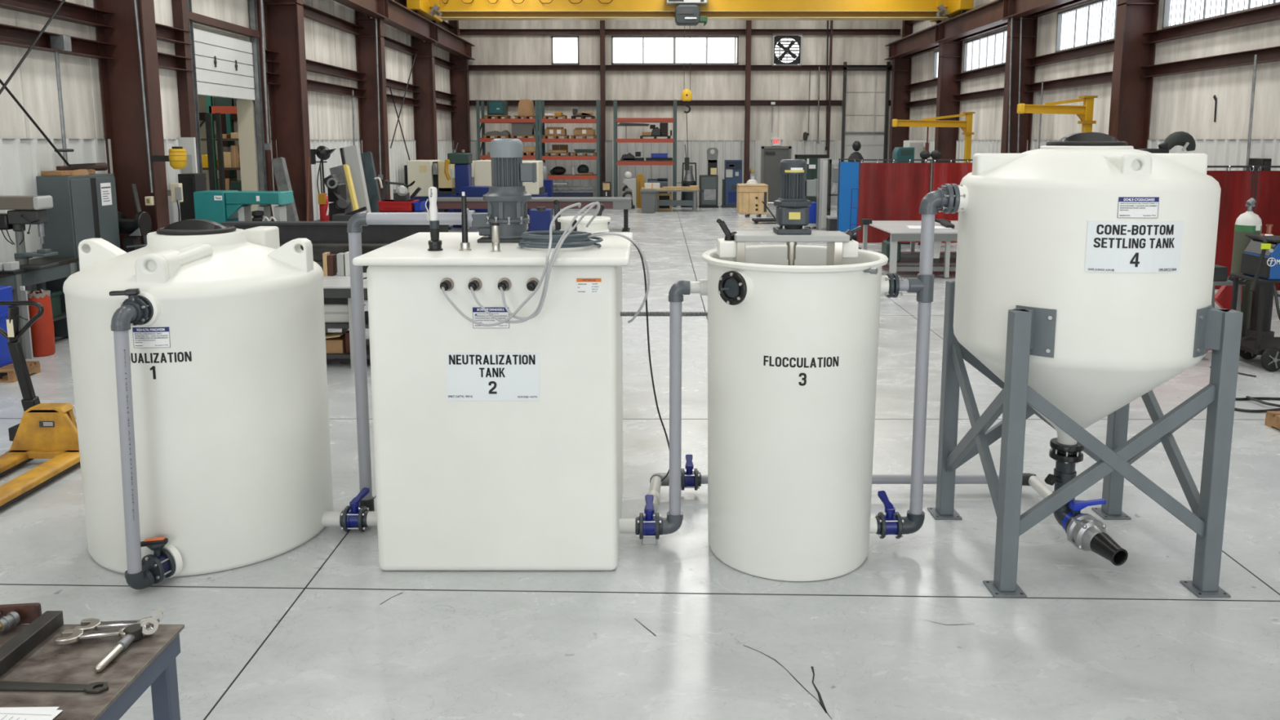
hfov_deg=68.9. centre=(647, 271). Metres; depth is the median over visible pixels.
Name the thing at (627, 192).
hood
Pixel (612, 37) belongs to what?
window
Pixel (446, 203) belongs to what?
workbench
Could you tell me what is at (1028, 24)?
steel column
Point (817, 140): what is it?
conduit
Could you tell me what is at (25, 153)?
wall
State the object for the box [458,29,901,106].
beams
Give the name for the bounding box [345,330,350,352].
block
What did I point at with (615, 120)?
rack
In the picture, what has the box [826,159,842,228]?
shelf
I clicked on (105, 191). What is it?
print
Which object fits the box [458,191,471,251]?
probe
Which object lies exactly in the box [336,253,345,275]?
book
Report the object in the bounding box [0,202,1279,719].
floor
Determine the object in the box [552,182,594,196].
bars
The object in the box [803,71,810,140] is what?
conduit
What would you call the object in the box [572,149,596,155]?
pallet
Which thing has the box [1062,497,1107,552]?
valve
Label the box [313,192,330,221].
fire extinguisher
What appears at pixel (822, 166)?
post
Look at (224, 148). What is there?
carton
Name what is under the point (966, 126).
crane
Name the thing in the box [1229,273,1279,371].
cart
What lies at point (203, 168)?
shelf
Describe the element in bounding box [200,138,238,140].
shelf
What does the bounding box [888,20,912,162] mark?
steel column
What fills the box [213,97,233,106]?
crate
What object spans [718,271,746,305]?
flange
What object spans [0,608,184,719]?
work table
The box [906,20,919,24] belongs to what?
beam
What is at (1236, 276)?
tray
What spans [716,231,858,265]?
bridge
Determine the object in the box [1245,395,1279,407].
hose
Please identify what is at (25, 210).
press
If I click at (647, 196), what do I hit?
waste bin
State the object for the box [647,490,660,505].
socket
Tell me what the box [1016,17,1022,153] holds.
conduit
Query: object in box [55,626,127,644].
wrench
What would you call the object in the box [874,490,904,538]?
valve
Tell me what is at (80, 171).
timber offcut
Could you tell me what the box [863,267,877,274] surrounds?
tap
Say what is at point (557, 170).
load
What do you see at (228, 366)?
tank
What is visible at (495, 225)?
probe
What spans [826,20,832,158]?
steel column
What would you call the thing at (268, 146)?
conduit
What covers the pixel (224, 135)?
carton
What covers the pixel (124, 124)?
steel column
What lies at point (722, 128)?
wall
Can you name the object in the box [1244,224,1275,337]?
gas cylinder
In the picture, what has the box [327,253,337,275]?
book
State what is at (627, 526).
outlet nozzle
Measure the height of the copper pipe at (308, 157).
2.066 m
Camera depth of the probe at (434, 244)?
5.10 m
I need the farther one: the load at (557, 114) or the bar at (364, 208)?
the load at (557, 114)
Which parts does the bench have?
leg, leg, leg, leg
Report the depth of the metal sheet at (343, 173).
19.18 m
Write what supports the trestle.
on the floor
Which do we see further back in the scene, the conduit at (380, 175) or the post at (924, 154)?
the conduit at (380, 175)
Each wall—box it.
[0,0,452,291]
[0,0,457,111]
[197,94,240,190]
[262,0,274,2]
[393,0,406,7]
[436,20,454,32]
[458,20,902,202]
[908,0,1279,294]
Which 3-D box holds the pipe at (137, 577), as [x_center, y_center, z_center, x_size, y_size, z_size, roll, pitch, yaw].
[-2.658,0.921,4.790,0.119,1.512,0.130,2,8,12]
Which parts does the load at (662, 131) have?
arm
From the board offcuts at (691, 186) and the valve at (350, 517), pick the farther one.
the board offcuts at (691, 186)
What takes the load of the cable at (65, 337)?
on the floor
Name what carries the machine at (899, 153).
on the floor
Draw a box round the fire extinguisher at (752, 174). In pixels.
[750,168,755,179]
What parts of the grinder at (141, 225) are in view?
motor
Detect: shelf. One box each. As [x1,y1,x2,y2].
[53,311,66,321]
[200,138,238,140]
[202,167,240,169]
[324,311,370,358]
[732,185,737,189]
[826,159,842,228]
[875,251,956,271]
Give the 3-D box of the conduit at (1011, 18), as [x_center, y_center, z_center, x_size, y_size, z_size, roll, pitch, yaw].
[9.083,-4.644,23.390,0.146,3.447,0.060,0,8,0]
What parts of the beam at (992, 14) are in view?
rail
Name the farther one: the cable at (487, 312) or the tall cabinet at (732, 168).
the tall cabinet at (732, 168)
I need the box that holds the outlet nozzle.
[619,518,635,533]
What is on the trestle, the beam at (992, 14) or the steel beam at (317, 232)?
the steel beam at (317, 232)
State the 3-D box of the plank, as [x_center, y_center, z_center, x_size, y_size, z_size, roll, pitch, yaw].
[-0.271,-2.870,33.056,0.259,1.198,0.090,0,8,0]
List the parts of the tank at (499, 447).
sign plate, lid, cable coil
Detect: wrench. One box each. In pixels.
[0,680,108,693]
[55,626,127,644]
[74,617,153,631]
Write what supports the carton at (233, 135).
on the rack at (228, 110)
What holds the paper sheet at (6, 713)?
on the paper sheet at (36, 708)
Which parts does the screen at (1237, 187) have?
frame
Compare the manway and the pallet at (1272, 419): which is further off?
the pallet at (1272, 419)
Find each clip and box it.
[553,199,560,230]
[572,219,577,231]
[595,203,604,216]
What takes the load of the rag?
hanging from the bench
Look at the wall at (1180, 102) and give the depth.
17.23 m
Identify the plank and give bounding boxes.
[636,173,644,208]
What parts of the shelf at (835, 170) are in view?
post, shelf, head rail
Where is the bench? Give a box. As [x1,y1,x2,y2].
[860,218,958,277]
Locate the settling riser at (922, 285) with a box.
[898,189,942,533]
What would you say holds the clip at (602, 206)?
on the tank at (499, 447)
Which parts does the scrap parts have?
handle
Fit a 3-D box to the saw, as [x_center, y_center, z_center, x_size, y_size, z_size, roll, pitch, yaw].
[-5.255,-0.192,12.149,1.175,1.712,0.584,0,8,0]
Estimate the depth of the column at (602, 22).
35.25 m
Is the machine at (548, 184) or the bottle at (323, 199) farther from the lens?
the machine at (548, 184)
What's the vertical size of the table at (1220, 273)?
1.083 m
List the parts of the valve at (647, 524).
stem, lever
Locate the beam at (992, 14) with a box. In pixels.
[884,0,1072,60]
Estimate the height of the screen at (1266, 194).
1.994 m
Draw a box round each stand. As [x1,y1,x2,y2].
[332,213,368,300]
[848,140,863,161]
[927,280,1243,597]
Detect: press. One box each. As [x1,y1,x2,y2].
[0,195,58,269]
[698,147,718,208]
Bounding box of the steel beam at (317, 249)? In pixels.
[280,244,387,263]
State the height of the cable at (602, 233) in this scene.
0.519 m
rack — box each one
[200,95,240,190]
[200,112,225,190]
[475,99,538,160]
[537,99,601,196]
[613,99,676,207]
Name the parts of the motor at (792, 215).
plate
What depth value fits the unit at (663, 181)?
32.93 m
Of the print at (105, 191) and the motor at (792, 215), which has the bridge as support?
the motor at (792, 215)
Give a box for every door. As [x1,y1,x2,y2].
[172,0,274,221]
[760,146,791,202]
[840,62,889,162]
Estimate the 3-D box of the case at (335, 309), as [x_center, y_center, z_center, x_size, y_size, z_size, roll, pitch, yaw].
[-3.469,0.404,10.023,0.710,0.200,0.520,0,8,0]
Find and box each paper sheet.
[0,707,62,719]
[6,706,58,709]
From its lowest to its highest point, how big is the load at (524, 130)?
0.538 m
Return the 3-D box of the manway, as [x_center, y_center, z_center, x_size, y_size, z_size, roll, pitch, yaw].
[-0.408,-0.293,5.979,0.344,0.112,0.344,0,8,0]
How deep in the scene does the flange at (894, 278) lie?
5.21 m
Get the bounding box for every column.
[93,0,169,249]
[264,0,313,221]
[355,10,390,199]
[411,35,438,159]
[448,20,471,153]
[600,20,605,196]
[743,20,751,183]
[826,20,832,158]
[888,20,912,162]
[934,37,962,162]
[1000,12,1037,153]
[1108,0,1158,149]
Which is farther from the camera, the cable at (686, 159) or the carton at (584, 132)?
the carton at (584, 132)
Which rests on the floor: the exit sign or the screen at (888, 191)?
the screen at (888, 191)
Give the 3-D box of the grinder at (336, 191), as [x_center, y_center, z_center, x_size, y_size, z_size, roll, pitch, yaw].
[-4.709,-0.562,14.287,0.388,1.852,0.545,0,8,0]
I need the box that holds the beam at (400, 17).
[333,0,475,60]
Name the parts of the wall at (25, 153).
liner panel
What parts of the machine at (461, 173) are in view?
quill arm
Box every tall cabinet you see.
[35,173,120,337]
[720,160,742,208]
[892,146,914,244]
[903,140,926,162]
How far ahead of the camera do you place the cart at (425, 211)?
17.05 m
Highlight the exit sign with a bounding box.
[769,137,782,146]
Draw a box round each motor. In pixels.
[466,138,536,242]
[773,159,818,234]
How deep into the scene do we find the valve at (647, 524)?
5.47 m
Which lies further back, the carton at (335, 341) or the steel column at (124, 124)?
the steel column at (124, 124)
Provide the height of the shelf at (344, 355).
0.360 m
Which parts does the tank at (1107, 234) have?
lid, sign plate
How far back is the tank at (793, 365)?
4.96 m
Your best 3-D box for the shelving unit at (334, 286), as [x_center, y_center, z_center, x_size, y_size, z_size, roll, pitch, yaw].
[-3.100,0.514,10.104,2.400,0.880,1.030,0,8,0]
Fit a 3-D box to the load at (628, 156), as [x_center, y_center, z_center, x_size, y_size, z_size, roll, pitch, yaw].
[-0.566,-4.195,33.795,0.854,0.307,0.600,0,8,0]
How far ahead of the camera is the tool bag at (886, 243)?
16.28 m
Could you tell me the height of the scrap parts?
0.465 m
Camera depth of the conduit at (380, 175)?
23.37 m
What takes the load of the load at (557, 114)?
on the rack at (542, 157)
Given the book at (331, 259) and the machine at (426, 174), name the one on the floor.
the machine at (426, 174)
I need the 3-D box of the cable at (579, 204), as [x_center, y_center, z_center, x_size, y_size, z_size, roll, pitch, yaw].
[-0.648,-0.033,4.838,0.783,0.615,0.356,-4,9,-25]
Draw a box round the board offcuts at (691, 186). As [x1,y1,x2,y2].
[662,185,697,188]
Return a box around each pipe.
[110,304,154,589]
[306,156,310,221]
[321,511,377,526]
[647,472,669,514]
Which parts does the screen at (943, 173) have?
frame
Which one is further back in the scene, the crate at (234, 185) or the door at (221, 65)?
the crate at (234, 185)
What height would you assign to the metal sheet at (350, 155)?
2.339 m
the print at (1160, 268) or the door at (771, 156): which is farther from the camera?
the door at (771, 156)
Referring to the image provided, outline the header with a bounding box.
[701,472,1052,498]
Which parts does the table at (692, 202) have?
leg, rail, leg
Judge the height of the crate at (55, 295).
0.290 m
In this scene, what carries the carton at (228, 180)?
on the rack at (228, 110)
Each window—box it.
[551,35,579,64]
[611,35,738,64]
[933,49,938,79]
[963,28,1007,72]
[1055,0,1117,52]
[1161,0,1279,29]
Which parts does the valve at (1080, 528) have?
stem, cam arm, lever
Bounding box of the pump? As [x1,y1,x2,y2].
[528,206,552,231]
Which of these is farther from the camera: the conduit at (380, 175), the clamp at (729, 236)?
the conduit at (380, 175)
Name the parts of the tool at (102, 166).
lever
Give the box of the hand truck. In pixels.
[848,188,858,241]
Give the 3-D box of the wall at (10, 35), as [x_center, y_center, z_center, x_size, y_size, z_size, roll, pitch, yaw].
[-7.193,-4.644,19.141,0.190,1.730,31.160,0,8,0]
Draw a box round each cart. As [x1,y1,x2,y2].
[377,209,429,212]
[751,200,775,223]
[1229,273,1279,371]
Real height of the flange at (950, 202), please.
0.165 m
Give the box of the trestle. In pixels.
[318,263,348,332]
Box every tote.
[201,154,208,167]
[377,199,419,212]
[413,200,427,211]
[806,201,816,228]
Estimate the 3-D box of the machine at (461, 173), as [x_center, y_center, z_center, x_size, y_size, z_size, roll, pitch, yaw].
[-4.901,-2.390,25.666,1.256,2.317,0.900,0,8,0]
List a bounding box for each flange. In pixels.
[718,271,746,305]
[884,272,903,297]
[937,183,965,213]
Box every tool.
[56,162,107,170]
[934,218,954,228]
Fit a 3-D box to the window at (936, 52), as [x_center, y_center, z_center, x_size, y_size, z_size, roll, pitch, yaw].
[9.740,-6.831,30.472,0.120,0.940,2.350,0,8,0]
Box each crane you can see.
[406,0,973,23]
[892,111,975,162]
[1017,95,1097,132]
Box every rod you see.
[0,0,65,94]
[0,79,69,165]
[389,87,410,160]
[390,53,416,148]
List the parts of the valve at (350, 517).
stem, lever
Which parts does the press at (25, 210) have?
motor, feed handle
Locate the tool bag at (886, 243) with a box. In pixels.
[881,235,901,262]
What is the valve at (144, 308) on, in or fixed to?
attached to the tank at (228, 366)
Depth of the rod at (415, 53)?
26.64 m
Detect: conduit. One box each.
[49,35,74,165]
[133,0,154,205]
[260,0,271,150]
[351,89,355,145]
[375,18,382,179]
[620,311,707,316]
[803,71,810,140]
[816,66,820,143]
[825,20,828,150]
[1007,17,1013,153]
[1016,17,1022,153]
[1037,82,1043,149]
[1243,54,1257,170]
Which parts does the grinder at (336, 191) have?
arm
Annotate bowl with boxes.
[168,148,186,168]
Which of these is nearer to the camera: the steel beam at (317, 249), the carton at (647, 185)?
the steel beam at (317, 249)
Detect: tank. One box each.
[62,218,333,576]
[352,230,633,570]
[702,244,888,581]
[953,132,1221,444]
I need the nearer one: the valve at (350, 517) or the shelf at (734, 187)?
the valve at (350, 517)
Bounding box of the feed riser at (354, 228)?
[346,211,462,511]
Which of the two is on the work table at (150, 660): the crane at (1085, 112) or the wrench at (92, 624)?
the wrench at (92, 624)
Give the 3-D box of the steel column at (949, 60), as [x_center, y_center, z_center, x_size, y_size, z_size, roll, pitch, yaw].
[9.308,-5.788,29.078,0.740,8.100,0.340,0,8,0]
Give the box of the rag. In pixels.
[933,241,941,262]
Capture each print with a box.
[101,186,110,201]
[448,395,472,397]
[1088,268,1114,271]
[1159,267,1176,271]
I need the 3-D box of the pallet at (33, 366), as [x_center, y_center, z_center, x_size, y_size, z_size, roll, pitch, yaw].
[-6.690,0.999,9.377,0.900,0.122,0.420,0,8,0]
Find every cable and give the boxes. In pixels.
[54,335,68,341]
[441,202,581,326]
[470,202,599,323]
[499,201,599,319]
[587,232,649,323]
[591,232,669,481]
[684,113,688,170]
[1209,366,1256,377]
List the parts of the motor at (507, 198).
plate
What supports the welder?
on the cart at (1268, 348)
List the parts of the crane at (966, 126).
arm, bearing plate, plate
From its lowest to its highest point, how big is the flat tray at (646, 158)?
0.095 m
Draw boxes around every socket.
[359,496,374,511]
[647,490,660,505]
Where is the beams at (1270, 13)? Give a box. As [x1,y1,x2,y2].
[903,0,1279,108]
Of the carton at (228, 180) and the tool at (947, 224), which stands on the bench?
the tool at (947, 224)
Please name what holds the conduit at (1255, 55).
attached to the beams at (1270, 13)
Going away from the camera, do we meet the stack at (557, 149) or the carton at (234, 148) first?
the carton at (234, 148)
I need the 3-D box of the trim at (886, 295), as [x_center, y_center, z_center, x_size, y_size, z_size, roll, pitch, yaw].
[3.510,0.912,10.427,0.008,0.002,11.608,0,8,2]
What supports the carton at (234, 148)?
on the rack at (228, 110)
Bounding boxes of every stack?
[544,144,571,155]
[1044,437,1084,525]
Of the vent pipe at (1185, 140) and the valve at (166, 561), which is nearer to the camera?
the valve at (166, 561)
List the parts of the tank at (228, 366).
lid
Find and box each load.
[483,130,511,137]
[511,122,535,137]
[542,111,567,118]
[550,166,565,174]
[571,108,595,118]
[577,164,593,175]
[620,151,644,160]
[640,122,671,138]
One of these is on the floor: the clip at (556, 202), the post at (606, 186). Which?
the post at (606, 186)
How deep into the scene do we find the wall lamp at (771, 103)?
35.26 m
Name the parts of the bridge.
leg, leg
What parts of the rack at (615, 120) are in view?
grey bracket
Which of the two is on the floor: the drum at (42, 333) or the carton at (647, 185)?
the drum at (42, 333)
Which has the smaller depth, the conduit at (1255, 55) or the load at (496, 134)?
the conduit at (1255, 55)
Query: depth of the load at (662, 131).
33.37 m
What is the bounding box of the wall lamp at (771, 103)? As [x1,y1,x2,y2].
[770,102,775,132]
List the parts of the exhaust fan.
blade, blade, motor, blade, blade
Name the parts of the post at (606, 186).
panel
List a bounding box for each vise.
[0,261,24,274]
[0,602,41,631]
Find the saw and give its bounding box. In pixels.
[193,190,293,223]
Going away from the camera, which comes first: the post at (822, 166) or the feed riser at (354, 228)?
the feed riser at (354, 228)
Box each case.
[324,297,364,323]
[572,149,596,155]
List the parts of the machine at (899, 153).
panel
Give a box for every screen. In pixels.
[836,158,859,231]
[857,159,932,248]
[931,159,973,243]
[1206,165,1255,289]
[1252,165,1279,297]
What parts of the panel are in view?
panel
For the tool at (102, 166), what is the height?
0.099 m
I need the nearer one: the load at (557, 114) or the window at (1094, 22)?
the window at (1094, 22)
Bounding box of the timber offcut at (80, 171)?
[40,168,95,176]
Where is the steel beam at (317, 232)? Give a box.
[220,221,448,244]
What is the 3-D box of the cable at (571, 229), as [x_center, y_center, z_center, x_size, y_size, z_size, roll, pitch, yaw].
[-0.521,-0.084,5.090,0.327,0.570,0.773,2,8,16]
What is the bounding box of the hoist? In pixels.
[666,0,707,113]
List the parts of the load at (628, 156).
arm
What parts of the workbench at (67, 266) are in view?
leg, leg, leg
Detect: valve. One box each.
[109,288,153,325]
[140,536,182,583]
[339,487,369,531]
[635,494,662,539]
[680,454,701,490]
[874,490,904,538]
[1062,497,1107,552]
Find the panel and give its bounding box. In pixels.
[177,137,197,173]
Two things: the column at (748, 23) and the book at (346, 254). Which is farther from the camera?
the column at (748, 23)
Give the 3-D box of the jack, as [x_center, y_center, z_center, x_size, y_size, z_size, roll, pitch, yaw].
[-4.485,0.869,6.402,0.738,1.204,1.500,0,8,0]
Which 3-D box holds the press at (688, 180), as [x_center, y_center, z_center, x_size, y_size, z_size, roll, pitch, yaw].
[1.371,-3.450,33.515,0.795,2.241,0.600,0,8,0]
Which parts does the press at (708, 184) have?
door, glass, gauge plate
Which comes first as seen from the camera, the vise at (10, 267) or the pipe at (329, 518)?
the pipe at (329, 518)
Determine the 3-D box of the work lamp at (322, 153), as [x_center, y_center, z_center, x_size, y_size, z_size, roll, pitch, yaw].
[-5.621,-1.060,16.311,0.457,2.276,0.400,0,8,0]
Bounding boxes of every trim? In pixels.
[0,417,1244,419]
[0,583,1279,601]
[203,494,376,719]
[236,100,258,221]
[676,210,707,320]
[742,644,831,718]
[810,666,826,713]
[880,315,944,315]
[885,295,1279,595]
[1213,94,1217,122]
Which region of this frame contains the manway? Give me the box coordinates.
[557,215,611,236]
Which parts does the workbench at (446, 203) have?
leg, rail, leg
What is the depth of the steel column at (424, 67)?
29.12 m
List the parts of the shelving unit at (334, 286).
table frame, leg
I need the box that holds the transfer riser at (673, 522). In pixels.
[662,279,707,534]
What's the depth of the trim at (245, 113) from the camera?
17.33 m
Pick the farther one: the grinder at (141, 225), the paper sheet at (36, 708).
the grinder at (141, 225)
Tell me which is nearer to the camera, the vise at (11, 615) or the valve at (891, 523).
the vise at (11, 615)
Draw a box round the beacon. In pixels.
[151,146,186,168]
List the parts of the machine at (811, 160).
door, door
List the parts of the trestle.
leg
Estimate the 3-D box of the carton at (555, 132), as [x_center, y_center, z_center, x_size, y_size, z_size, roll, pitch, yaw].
[-3.328,-5.024,33.709,0.913,0.410,0.900,0,8,0]
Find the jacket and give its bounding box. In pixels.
[1214,278,1245,309]
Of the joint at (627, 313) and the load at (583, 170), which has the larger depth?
the load at (583, 170)
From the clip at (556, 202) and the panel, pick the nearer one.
the clip at (556, 202)
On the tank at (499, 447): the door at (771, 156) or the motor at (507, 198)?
the motor at (507, 198)
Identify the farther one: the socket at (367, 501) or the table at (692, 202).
the table at (692, 202)
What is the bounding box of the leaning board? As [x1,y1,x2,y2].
[19,286,33,359]
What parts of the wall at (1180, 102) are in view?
liner panel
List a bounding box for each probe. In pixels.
[425,186,443,251]
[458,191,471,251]
[491,222,500,252]
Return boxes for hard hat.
[744,178,759,184]
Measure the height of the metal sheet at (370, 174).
2.213 m
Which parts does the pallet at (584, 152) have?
lid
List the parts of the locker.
door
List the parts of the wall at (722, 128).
liner panel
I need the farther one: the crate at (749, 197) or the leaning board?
the crate at (749, 197)
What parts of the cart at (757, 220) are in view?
handle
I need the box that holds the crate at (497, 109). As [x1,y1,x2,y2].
[484,101,511,118]
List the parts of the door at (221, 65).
panel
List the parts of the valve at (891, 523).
lever, stem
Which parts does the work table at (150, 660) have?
ratchet handle, leg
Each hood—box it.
[0,195,37,209]
[322,174,346,202]
[622,191,632,197]
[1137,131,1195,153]
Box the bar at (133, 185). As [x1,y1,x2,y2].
[131,183,146,246]
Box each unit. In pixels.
[323,272,370,368]
[647,177,667,193]
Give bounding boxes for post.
[601,182,610,196]
[816,158,831,230]
[918,150,930,244]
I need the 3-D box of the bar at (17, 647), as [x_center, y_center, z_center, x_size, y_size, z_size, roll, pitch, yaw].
[-1.795,1.075,2.618,0.051,0.044,0.424,0,8,0]
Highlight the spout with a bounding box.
[1089,532,1128,565]
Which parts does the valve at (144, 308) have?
lever, stem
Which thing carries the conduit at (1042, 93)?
attached to the beams at (1270, 13)
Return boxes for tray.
[622,157,644,160]
[645,157,672,160]
[1229,273,1279,283]
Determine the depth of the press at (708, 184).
33.29 m
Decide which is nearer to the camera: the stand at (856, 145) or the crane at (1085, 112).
the crane at (1085, 112)
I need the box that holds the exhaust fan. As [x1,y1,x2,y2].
[771,35,802,66]
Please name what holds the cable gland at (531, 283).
attached to the tank at (499, 447)
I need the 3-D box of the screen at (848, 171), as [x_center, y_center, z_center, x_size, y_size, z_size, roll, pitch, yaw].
[4.999,-1.855,23.267,0.535,1.923,0.600,3,9,22]
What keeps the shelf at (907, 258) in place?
attached to the bench
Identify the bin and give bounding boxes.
[0,285,13,378]
[640,189,656,213]
[826,215,837,231]
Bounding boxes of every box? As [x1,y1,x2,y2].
[167,182,183,221]
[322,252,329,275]
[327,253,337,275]
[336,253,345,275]
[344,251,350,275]
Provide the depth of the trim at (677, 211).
17.68 m
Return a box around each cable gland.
[440,277,453,291]
[467,277,482,291]
[497,277,511,291]
[526,277,539,291]
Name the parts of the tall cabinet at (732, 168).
white panel, door, dark panel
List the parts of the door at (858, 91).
panel, rail, panel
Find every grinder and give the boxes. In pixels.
[117,211,151,252]
[322,174,351,221]
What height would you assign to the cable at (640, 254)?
1.618 m
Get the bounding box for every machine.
[404,160,547,214]
[444,142,488,227]
[622,171,635,208]
[795,154,828,202]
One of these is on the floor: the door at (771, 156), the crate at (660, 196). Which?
the crate at (660, 196)
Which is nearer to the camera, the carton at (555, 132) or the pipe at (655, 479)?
the pipe at (655, 479)
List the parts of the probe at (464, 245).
rod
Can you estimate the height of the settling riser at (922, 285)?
2.008 m
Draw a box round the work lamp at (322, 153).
[310,145,336,193]
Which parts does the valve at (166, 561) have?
lever, stem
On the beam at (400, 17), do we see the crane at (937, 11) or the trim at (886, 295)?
the crane at (937, 11)
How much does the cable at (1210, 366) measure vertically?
0.014 m
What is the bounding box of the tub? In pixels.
[650,153,667,157]
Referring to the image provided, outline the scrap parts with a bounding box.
[374,177,421,200]
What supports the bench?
on the floor
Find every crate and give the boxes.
[50,290,62,317]
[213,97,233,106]
[230,180,241,191]
[233,98,237,106]
[484,101,511,118]
[657,191,671,211]
[736,183,768,217]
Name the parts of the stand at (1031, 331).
foot plate, leg, foot plate, leg, foot plate, leg, foot plate, leg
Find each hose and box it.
[1234,408,1279,412]
[1235,397,1279,400]
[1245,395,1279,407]
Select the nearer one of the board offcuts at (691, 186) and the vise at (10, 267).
the vise at (10, 267)
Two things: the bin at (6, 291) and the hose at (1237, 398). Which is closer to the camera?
the hose at (1237, 398)
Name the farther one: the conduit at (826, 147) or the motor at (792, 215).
the conduit at (826, 147)
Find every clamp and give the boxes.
[716,218,737,240]
[844,226,862,240]
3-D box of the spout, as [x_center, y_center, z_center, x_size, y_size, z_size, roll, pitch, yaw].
[2.494,1.495,5.046,0.122,0.126,0.176,-2,8,-13]
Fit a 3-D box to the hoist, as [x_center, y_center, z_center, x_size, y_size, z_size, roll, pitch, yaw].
[1.143,-6.477,27.667,1.192,3.503,0.565,0,8,0]
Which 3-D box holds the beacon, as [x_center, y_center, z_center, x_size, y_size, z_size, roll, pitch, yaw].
[-6.415,-1.523,12.462,0.509,0.300,0.234,0,8,0]
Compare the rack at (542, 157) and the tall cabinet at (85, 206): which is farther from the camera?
the rack at (542, 157)
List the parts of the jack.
control lever, plate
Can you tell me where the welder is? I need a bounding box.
[1240,235,1279,279]
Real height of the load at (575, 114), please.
0.348 m
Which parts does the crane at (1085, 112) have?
arm, bearing plate, plate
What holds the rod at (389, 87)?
attached to the wall at (10, 35)
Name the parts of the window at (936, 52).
pane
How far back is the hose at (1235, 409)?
8.17 m
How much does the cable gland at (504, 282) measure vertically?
0.072 m
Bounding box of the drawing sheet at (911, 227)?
[906,225,951,229]
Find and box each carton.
[214,133,231,138]
[217,177,236,190]
[222,146,231,151]
[223,151,231,167]
[231,132,238,138]
[231,145,239,167]
[324,332,346,353]
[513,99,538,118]
[523,146,535,155]
[542,127,569,138]
[570,127,596,138]
[644,182,659,188]
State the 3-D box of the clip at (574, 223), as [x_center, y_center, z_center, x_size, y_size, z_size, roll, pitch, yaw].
[-0.447,-0.258,5.675,0.056,0.126,0.056,0,8,0]
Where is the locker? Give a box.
[177,173,206,220]
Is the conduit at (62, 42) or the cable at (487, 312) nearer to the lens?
the cable at (487, 312)
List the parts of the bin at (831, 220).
lid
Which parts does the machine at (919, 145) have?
door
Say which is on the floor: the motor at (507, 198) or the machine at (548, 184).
the machine at (548, 184)
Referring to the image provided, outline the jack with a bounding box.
[0,300,79,510]
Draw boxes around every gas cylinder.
[1231,197,1262,337]
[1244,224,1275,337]
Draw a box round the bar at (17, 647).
[0,610,63,676]
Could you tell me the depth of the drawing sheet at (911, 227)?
16.65 m
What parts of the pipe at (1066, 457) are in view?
lever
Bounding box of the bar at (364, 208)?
[344,206,367,214]
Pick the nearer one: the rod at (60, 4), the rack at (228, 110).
the rod at (60, 4)
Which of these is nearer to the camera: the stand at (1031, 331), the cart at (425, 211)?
the stand at (1031, 331)
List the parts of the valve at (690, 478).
stem, lever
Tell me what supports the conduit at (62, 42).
attached to the wall at (25, 153)
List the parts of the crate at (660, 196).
post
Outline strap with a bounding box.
[1245,232,1271,291]
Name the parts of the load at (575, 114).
black post, frame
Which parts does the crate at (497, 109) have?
panel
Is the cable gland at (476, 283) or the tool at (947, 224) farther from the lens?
the tool at (947, 224)
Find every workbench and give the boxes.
[0,257,79,359]
[427,196,631,231]
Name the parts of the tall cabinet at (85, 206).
door, door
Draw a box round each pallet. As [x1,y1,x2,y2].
[0,360,40,382]
[1264,411,1279,429]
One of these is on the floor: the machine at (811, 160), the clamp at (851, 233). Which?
the machine at (811, 160)
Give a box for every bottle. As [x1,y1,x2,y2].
[319,192,328,221]
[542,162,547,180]
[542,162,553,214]
[571,163,574,174]
[750,172,755,179]
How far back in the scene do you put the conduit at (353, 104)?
22.68 m
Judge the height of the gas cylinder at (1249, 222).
1.712 m
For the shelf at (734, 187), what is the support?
attached to the tall cabinet at (732, 168)
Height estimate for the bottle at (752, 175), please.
0.480 m
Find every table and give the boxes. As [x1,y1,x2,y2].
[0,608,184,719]
[641,187,699,211]
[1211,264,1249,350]
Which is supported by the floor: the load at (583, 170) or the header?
the header
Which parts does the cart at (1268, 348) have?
post, post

